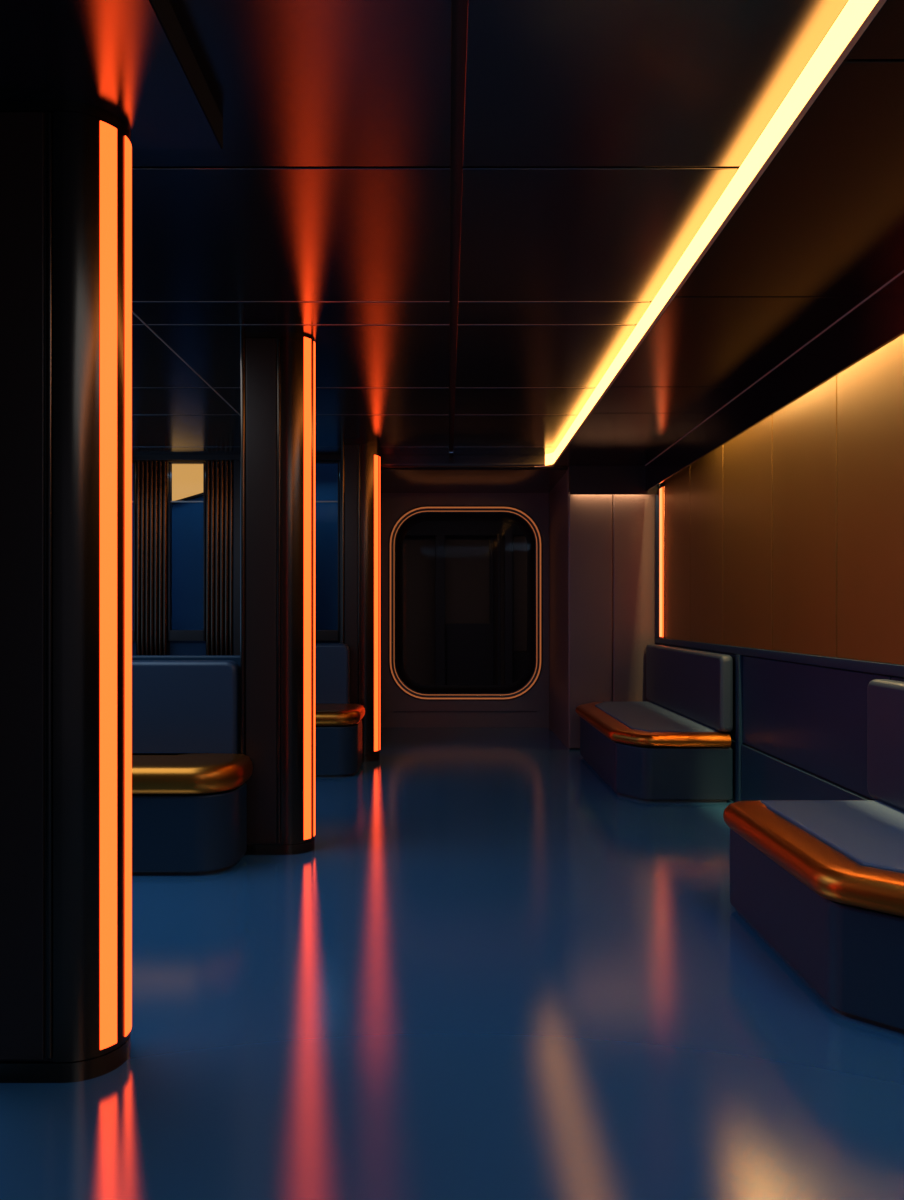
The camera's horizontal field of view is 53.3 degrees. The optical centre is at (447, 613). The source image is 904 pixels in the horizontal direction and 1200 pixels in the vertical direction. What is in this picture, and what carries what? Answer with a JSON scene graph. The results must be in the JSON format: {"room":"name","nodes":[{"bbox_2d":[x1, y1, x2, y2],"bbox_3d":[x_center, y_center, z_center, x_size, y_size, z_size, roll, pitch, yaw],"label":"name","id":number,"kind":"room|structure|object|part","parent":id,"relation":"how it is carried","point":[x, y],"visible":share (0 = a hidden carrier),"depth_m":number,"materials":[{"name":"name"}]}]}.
{"room":"lounge","nodes":[
{"label":"lounge","id":0,"kind":"room"},
{"bbox_2d":[132,464,337,629],"bbox_3d":[-2.275,-0.256,9.150,2.650,3.012,0.100,0,0,0],"label":"wall","id":1,"kind":"structure","parent":0,"point":[187,518],"depth_m":9.10,"materials":[{"name":"blue"}]},
{"bbox_2d":[172,464,202,504],"bbox_3d":[-2.700,-1.302,9.065,0.580,0.515,0.070,0,0,0],"label":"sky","id":2,"kind":"structure","parent":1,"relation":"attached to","point":[187,479],"depth_m":9.03,"materials":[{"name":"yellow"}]},
{"bbox_2d":[132,455,548,726],"bbox_3d":[-1.144,-0.121,9.150,4.512,2.742,1.764,0,0,0],"label":"wall","id":3,"kind":"structure","parent":0,"point":[152,471],"depth_m":8.33,"materials":[{"name":"black"}]},
{"bbox_2d":[132,462,135,640],"bbox_3d":[-3.100,-0.581,8.373,0.400,1.662,0.070,0,0,0],"label":"window","id":4,"kind":"structure","parent":3,"relation":"in","point":[134,463],"depth_m":8.34,"materials":[{"name":"brown metal"}]},
{"bbox_2d":[169,462,205,640],"bbox_3d":[-2.422,-0.581,8.373,0.335,1.662,0.070,0,0,0],"label":"window","id":5,"kind":"structure","parent":3,"relation":"in","point":[174,635],"depth_m":8.34,"materials":[{"name":"brown metal"}]},
{"bbox_3d":[-2.150,-1.455,8.343,2.500,0.075,0.150,0,0,0],"label":"cornice","id":6,"kind":"part","parent":3,"relation":"part of","materials":[{"name":"brown metal"}]},
{"bbox_2d":[315,462,339,640],"bbox_3d":[-1.150,-0.581,8.373,0.280,1.662,0.070,0,0,0],"label":"window","id":7,"kind":"structure","parent":3,"relation":"in","point":[320,635],"depth_m":8.34,"materials":[{"name":"brown metal"}]},
{"bbox_2d":[388,505,542,700],"bbox_3d":[0.193,-0.121,10.053,1.701,2.152,0.318,0,0,0],"label":"window","id":8,"kind":"structure","parent":3,"relation":"in","point":[516,516],"depth_m":9.92,"materials":[{"name":"orange metal"}]},
{"bbox_2d":[380,453,567,492],"bbox_3d":[0.107,-1.407,9.099,2.015,0.150,1.666,0,0,0],"label":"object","id":9,"kind":"structure","parent":3,"relation":"attached to","point":[450,473],"depth_m":8.54,"materials":[{"name":"black paint"}]},
{"bbox_2d":[0,727,903,1199],"bbox_3d":[-0.650,1.310,4.550,5.500,0.120,16.100,0,0,0],"label":"floor","id":10,"kind":"structure","parent":0,"point":[491,970],"depth_m":2.74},
{"bbox_2d":[0,100,131,1082],"bbox_3d":[-1.083,-0.060,2.529,0.374,2.620,0.268,0,0,0],"label":"column","id":11,"kind":"structure","parent":10,"relation":"on","point":[66,165],"depth_m":2.40,"materials":[{"name":"black metal"}]},
{"bbox_3d":[-1.159,-0.075,2.409,0.162,2.530,0.020,0,0,0],"label":"panel","id":12,"kind":"part","parent":11,"relation":"part of","materials":[{"name":"brown metal"}]},
{"bbox_2d":[132,655,252,874],"bbox_3d":[-1.825,0.736,4.547,1.632,1.028,0.596,0,0,0],"label":"bench","id":13,"kind":"object","parent":10,"relation":"on","point":[190,773],"visible":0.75,"depth_m":4.44,"materials":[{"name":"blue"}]},
{"bbox_3d":[-1.847,0.527,4.720,1.505,0.565,0.120,0,0,0],"label":"backrest","id":14,"kind":"part","parent":13,"relation":"part of","materials":[{"name":"blue leather"}]},
{"bbox_2d":[240,332,314,854],"bbox_3d":[-0.894,-0.106,4.798,0.370,2.712,0.268,0,0,0],"label":"column","id":15,"kind":"structure","parent":10,"relation":"on","point":[277,369],"depth_m":4.67,"materials":[{"name":"brown metal"}]},
{"bbox_3d":[-1.066,-0.105,4.798,0.026,2.710,0.268,0,0,0],"label":"edge trim","id":16,"kind":"part","parent":15,"relation":"part of","materials":[{"name":"brown metal"}]},
{"bbox_3d":[-0.970,-0.121,4.678,0.158,2.622,0.020,0,0,0],"label":"panel","id":17,"kind":"part","parent":15,"relation":"part of","materials":[{"name":"brown metal"}]},
{"bbox_2d":[315,644,364,776],"bbox_3d":[-1.160,0.748,7.194,0.962,1.005,0.731,0,0,0],"label":"bench","id":18,"kind":"object","parent":10,"relation":"on","point":[338,722],"visible":0.45,"depth_m":6.95,"materials":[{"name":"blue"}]},
{"bbox_3d":[-1.208,0.527,7.445,0.785,0.565,0.110,0,0,0],"label":"backrest","id":19,"kind":"part","parent":18,"relation":"part of","materials":[{"name":"blue leather"}]},
{"bbox_2d":[341,441,379,761],"bbox_3d":[-0.742,-0.106,7.731,0.319,2.712,0.268,0,0,0],"label":"column","id":20,"kind":"structure","parent":10,"relation":"on","point":[360,460],"depth_m":7.60,"materials":[{"name":"brown metal"}]},
{"bbox_3d":[-0.888,-0.105,7.731,0.026,2.710,0.268,0,0,0],"label":"edge trim","id":21,"kind":"part","parent":20,"relation":"part of","materials":[{"name":"brown metal"}]},
{"bbox_3d":[-0.818,-0.121,7.611,0.107,2.622,0.020,0,0,0],"label":"panel","id":22,"kind":"part","parent":20,"relation":"part of","materials":[{"name":"brown metal"}]},
{"bbox_2d":[575,644,732,801],"bbox_3d":[1.498,0.761,7.054,0.779,0.978,2.291,0,0,0],"label":"bench","id":23,"kind":"object","parent":10,"relation":"on","point":[674,746],"visible":1,"depth_m":6.12,"materials":[{"name":"navy leather"},{"name":"slate"},{"name":"polished copper"}]},
{"bbox_3d":[1.844,0.530,7.070,0.088,0.516,2.260,0,0,0],"label":"backrest","id":24,"kind":"part","parent":23,"relation":"part of","materials":[{"name":"blue leather"}]},
{"bbox_2d":[723,679,903,1032],"bbox_3d":[1.522,0.764,3.217,0.747,0.972,1.335,0,0,0],"label":"bench","id":25,"kind":"object","parent":10,"relation":"on","point":[821,882],"visible":1,"depth_m":3.08,"materials":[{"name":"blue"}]},
{"bbox_3d":[1.848,0.533,3.217,0.096,0.510,1.335,0,0,0],"label":"backrest","id":26,"kind":"part","parent":25,"relation":"part of","materials":[{"name":"blue leather"}]},
{"bbox_2d":[403,521,526,684],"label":"window","id":27,"kind":"structure","parent":0,"point":[465,582],"depth_m":12.20,"materials":[{"name":"black glass"}]},
{"bbox_3d":[-0.105,0.100,12.050,0.130,2.300,0.100,0,0,0],"label":"post","id":28,"kind":"part","parent":27,"relation":"part of","materials":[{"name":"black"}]},
{"bbox_3d":[0.300,0.690,12.240,0.640,1.120,0.120,0,0,0],"label":"panel","id":29,"kind":"part","parent":27,"relation":"part of","materials":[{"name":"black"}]},
{"bbox_3d":[0.595,0.100,12.250,0.050,2.300,0.100,0,0,0],"label":"post","id":30,"kind":"part","parent":27,"relation":"part of","materials":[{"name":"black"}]},
{"bbox_3d":[0.680,0.100,11.950,0.040,2.300,0.100,0,0,0],"label":"post","id":31,"kind":"part","parent":27,"relation":"part of","materials":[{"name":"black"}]},
{"bbox_3d":[0.790,0.070,11.750,0.100,2.360,0.100,0,0,0],"label":"post","id":32,"kind":"part","parent":27,"relation":"part of","materials":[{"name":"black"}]},
{"bbox_3d":[1.080,-0.265,11.925,0.440,1.530,0.050,0,0,0],"label":"door","id":33,"kind":"part","parent":27,"relation":"part of","materials":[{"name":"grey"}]},
{"bbox_2d":[132,0,848,454],"bbox_3d":[-0.797,-1.538,2.399,5.206,0.150,11.798,0,0,0],"label":"ceiling","id":34,"kind":"structure","parent":0,"point":[468,210],"depth_m":3.18,"materials":[{"name":"black"}]},
{"bbox_2d":[0,0,222,149],"bbox_3d":[-2.022,-1.426,-0.420,2.715,0.112,6.160,0,0,0],"label":"ceiling panel","id":35,"kind":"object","parent":34,"relation":"attached to","point":[132,60],"depth_m":2.25,"materials":[{"name":"black metal"}]},
{"bbox_3d":[-2.442,-1.476,4.387,1.815,0.028,0.322,0,0,0],"label":"panel","id":36,"kind":"part","parent":34,"relation":"part of","materials":[{"name":"black paint"}]},
{"bbox_3d":[-2.442,-1.476,5.189,1.815,0.028,1.255,0,0,0],"label":"panel","id":37,"kind":"part","parent":34,"relation":"part of","materials":[{"name":"black paint"}]},
{"bbox_3d":[-2.442,-1.476,6.219,1.815,0.028,0.776,0,0,0],"label":"panel","id":38,"kind":"part","parent":34,"relation":"part of","materials":[{"name":"black paint"}]},
{"bbox_3d":[-2.442,-1.476,8.076,1.815,0.028,0.374,0,0,0],"label":"panel","id":39,"kind":"part","parent":34,"relation":"part of","materials":[{"name":"black paint"}]},
{"bbox_3d":[-2.442,-1.476,7.248,1.815,0.028,1.254,0,0,0],"label":"panel","id":40,"kind":"part","parent":34,"relation":"part of","materials":[{"name":"black paint"}]},
{"bbox_3d":[-1.530,-1.466,3.985,0.006,0.006,8.570,0,0,0],"label":"edge trim","id":41,"kind":"part","parent":34,"relation":"part of","materials":[{"name":"brown metal"}]},
{"bbox_3d":[-0.756,-1.478,4.219,1.528,0.026,0.005,0,0,0],"label":"seam trim","id":42,"kind":"part","parent":34,"relation":"part of","materials":[{"name":"brown metal"}]},
{"bbox_3d":[-0.757,-1.476,4.387,1.535,0.028,0.322,0,0,0],"label":"panel","id":43,"kind":"part","parent":34,"relation":"part of","materials":[{"name":"black paint"}]},
{"bbox_3d":[-0.757,-1.476,3.585,1.535,0.028,1.254,0,0,0],"label":"panel","id":44,"kind":"part","parent":34,"relation":"part of","materials":[{"name":"black paint"}]},
{"bbox_3d":[-0.757,-1.476,2.151,1.535,0.028,1.587,0,0,0],"label":"panel","id":45,"kind":"part","parent":34,"relation":"part of","materials":[{"name":"black paint"}]},
{"bbox_3d":[-0.757,-1.476,5.189,1.535,0.028,1.255,0,0,0],"label":"panel","id":46,"kind":"part","parent":34,"relation":"part of","materials":[{"name":"black paint"}]},
{"bbox_3d":[-0.756,-1.478,4.555,1.528,0.026,0.005,0,0,0],"label":"seam trim","id":47,"kind":"part","parent":34,"relation":"part of","materials":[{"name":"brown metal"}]},
{"bbox_3d":[-0.757,-1.476,6.219,1.535,0.028,0.776,0,0,0],"label":"panel","id":48,"kind":"part","parent":34,"relation":"part of","materials":[{"name":"black paint"}]},
{"bbox_3d":[-0.757,-1.476,8.076,1.535,0.028,0.374,0,0,0],"label":"panel","id":49,"kind":"part","parent":34,"relation":"part of","materials":[{"name":"black paint"}]},
{"bbox_3d":[-0.757,-1.476,7.248,1.535,0.028,1.254,0,0,0],"label":"panel","id":50,"kind":"part","parent":34,"relation":"part of","materials":[{"name":"black paint"}]},
{"bbox_3d":[0.500,-1.476,8.076,0.909,0.028,0.374,0,0,0],"label":"panel","id":51,"kind":"part","parent":34,"relation":"part of","materials":[{"name":"black paint"}]},
{"bbox_3d":[0.500,-1.476,7.248,0.909,0.028,1.254,0,0,0],"label":"panel","id":52,"kind":"part","parent":34,"relation":"part of","materials":[{"name":"black paint"}]},
{"bbox_3d":[0.500,-1.476,6.219,0.909,0.028,0.776,0,0,0],"label":"panel","id":53,"kind":"part","parent":34,"relation":"part of","materials":[{"name":"black paint"}]},
{"bbox_3d":[0.500,-1.476,5.189,0.909,0.028,1.255,0,0,0],"label":"panel","id":54,"kind":"part","parent":34,"relation":"part of","materials":[{"name":"black paint"}]},
{"bbox_3d":[0.496,-1.478,4.555,0.897,0.026,0.005,0,0,0],"label":"seam trim","id":55,"kind":"part","parent":34,"relation":"part of","materials":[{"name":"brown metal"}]},
{"bbox_3d":[0.496,-1.478,4.219,0.897,0.026,0.005,0,0,0],"label":"seam trim","id":56,"kind":"part","parent":34,"relation":"part of","materials":[{"name":"brown metal"}]},
{"bbox_3d":[0.500,-1.476,4.387,0.909,0.028,0.322,0,0,0],"label":"panel","id":57,"kind":"part","parent":34,"relation":"part of","materials":[{"name":"black paint"}]},
{"bbox_3d":[0.500,-1.476,3.585,0.909,0.028,1.254,0,0,0],"label":"panel","id":58,"kind":"part","parent":34,"relation":"part of","materials":[{"name":"black paint"}]},
{"bbox_3d":[0.500,-1.476,2.151,0.909,0.028,1.587,0,0,0],"label":"panel","id":59,"kind":"part","parent":34,"relation":"part of","materials":[{"name":"black paint"}]},
{"bbox_2d":[535,0,885,466],"bbox_3d":[0.880,-1.407,2.438,0.170,0.112,11.676,0,0,0],"label":"light","id":60,"kind":"object","parent":34,"relation":"attached to","point":[856,16],"visible":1,"depth_m":2.83,"materials":[{"name":"yellow plastic"}]},
{"bbox_2d":[549,466,657,749],"bbox_3d":[1.603,-0.066,9.062,0.994,2.632,1.739,0,0,0],"label":"wall","id":61,"kind":"structure","parent":0,"point":[602,518],"depth_m":8.28,"materials":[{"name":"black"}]},
{"bbox_3d":[1.313,0.061,8.293,0.403,2.353,0.030,0,0,0],"label":"wall panel","id":62,"kind":"part","parent":61,"relation":"part of","materials":[{"name":"beige metal"}]},
{"bbox_3d":[1.726,0.061,8.293,0.412,2.353,0.030,0,0,0],"label":"wall panel","id":63,"kind":"part","parent":61,"relation":"part of","materials":[{"name":"beige metal"}]},
{"bbox_2d":[655,334,903,801],"bbox_3d":[1.996,-0.215,2.439,0.208,2.930,11.878,0,0,0],"label":"wall","id":64,"kind":"structure","parent":0,"point":[784,542],"depth_m":4.88,"materials":[{"name":"black"}]},
{"bbox_3d":[1.923,-0.579,8.226,0.028,1.586,0.203,0,0,0],"label":"panel","id":65,"kind":"part","parent":64,"relation":"part of","materials":[{"name":"orange"}]},
{"bbox_2d":[659,486,664,637],"bbox_3d":[1.909,-0.460,8.030,0.030,1.346,0.160,0,0,0],"label":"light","id":66,"kind":"object","parent":64,"relation":"attached to","point":[662,489],"visible":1,"depth_m":7.97,"materials":[{"name":"orange plastic"}]},
{"bbox_3d":[1.925,-0.728,7.522,0.024,1.884,0.815,0,0,0],"label":"gold panel","id":67,"kind":"part","parent":64,"relation":"part of","materials":[{"name":"brown metal"}]},
{"bbox_3d":[1.927,0.555,7.104,0.020,0.566,2.340,0,0,0],"label":"wainscot panel","id":68,"kind":"part","parent":64,"relation":"part of","materials":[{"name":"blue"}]},
{"bbox_3d":[1.925,-0.728,6.685,0.024,1.884,0.840,0,0,0],"label":"gold panel","id":69,"kind":"part","parent":64,"relation":"part of","materials":[{"name":"brown metal"}]},
{"bbox_2d":[553,0,903,491],"bbox_3d":[1.534,-1.417,2.439,1.133,0.605,11.878,0,0,0],"label":"ceiling","id":70,"kind":"structure","parent":64,"relation":"attached to","point":[804,282],"depth_m":3.72,"materials":[{"name":"black"}]},
{"bbox_3d":[1.381,-1.367,7.169,0.828,0.030,2.208,0,0,0],"label":"soffit panel","id":71,"kind":"part","parent":70,"relation":"part of","materials":[{"name":"black paint"}]},
{"bbox_3d":[1.381,-1.367,5.710,0.828,0.030,0.690,0,0,0],"label":"soffit panel","id":72,"kind":"part","parent":70,"relation":"part of","materials":[{"name":"black paint"}]},
{"bbox_3d":[1.381,-1.367,4.600,0.828,0.030,1.510,0,0,0],"label":"soffit panel","id":73,"kind":"part","parent":70,"relation":"part of","materials":[{"name":"black paint"}]},
{"bbox_3d":[1.797,-1.351,2.389,0.005,0.006,11.778,0,0,0],"label":"fascia trim","id":74,"kind":"part","parent":70,"relation":"part of","materials":[{"name":"brown metal"}]},
{"bbox_3d":[1.381,-1.367,3.020,0.828,0.030,1.630,0,0,0],"label":"soffit panel","id":75,"kind":"part","parent":70,"relation":"part of","materials":[{"name":"black paint"}]},
{"bbox_3d":[1.381,-1.367,1.400,0.828,0.030,1.590,0,0,0],"label":"soffit panel","id":76,"kind":"part","parent":70,"relation":"part of","materials":[{"name":"black paint"}]},
{"bbox_3d":[1.921,1.049,7.104,0.030,0.402,2.340,0,0,0],"label":"skirting panel","id":77,"kind":"part","parent":64,"relation":"part of","materials":[{"name":"blue"}]},
{"bbox_3d":[1.925,-0.728,5.785,0.024,1.884,0.940,0,0,0],"label":"gold panel","id":78,"kind":"part","parent":64,"relation":"part of","materials":[{"name":"brown metal"}]},
{"bbox_3d":[1.925,-0.728,4.870,0.024,1.884,0.870,0,0,0],"label":"gold panel","id":79,"kind":"part","parent":64,"relation":"part of","materials":[{"name":"brown metal"}]},
{"bbox_3d":[1.921,1.049,4.880,0.030,0.402,1.952,0,0,0],"label":"skirting panel","id":80,"kind":"part","parent":64,"relation":"part of","materials":[{"name":"blue"}]},
{"bbox_3d":[1.927,0.555,4.880,0.020,0.566,1.952,0,0,0],"label":"wainscot panel","id":81,"kind":"part","parent":64,"relation":"part of","materials":[{"name":"blue"}]},
{"bbox_3d":[1.925,-0.728,3.980,0.024,1.884,0.890,0,0,0],"label":"gold panel","id":82,"kind":"part","parent":64,"relation":"part of","materials":[{"name":"brown metal"}]},
{"bbox_3d":[1.927,0.555,0.200,0.020,0.566,7.392,0,0,0],"label":"wainscot panel","id":83,"kind":"part","parent":64,"relation":"part of","materials":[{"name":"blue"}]}
]}

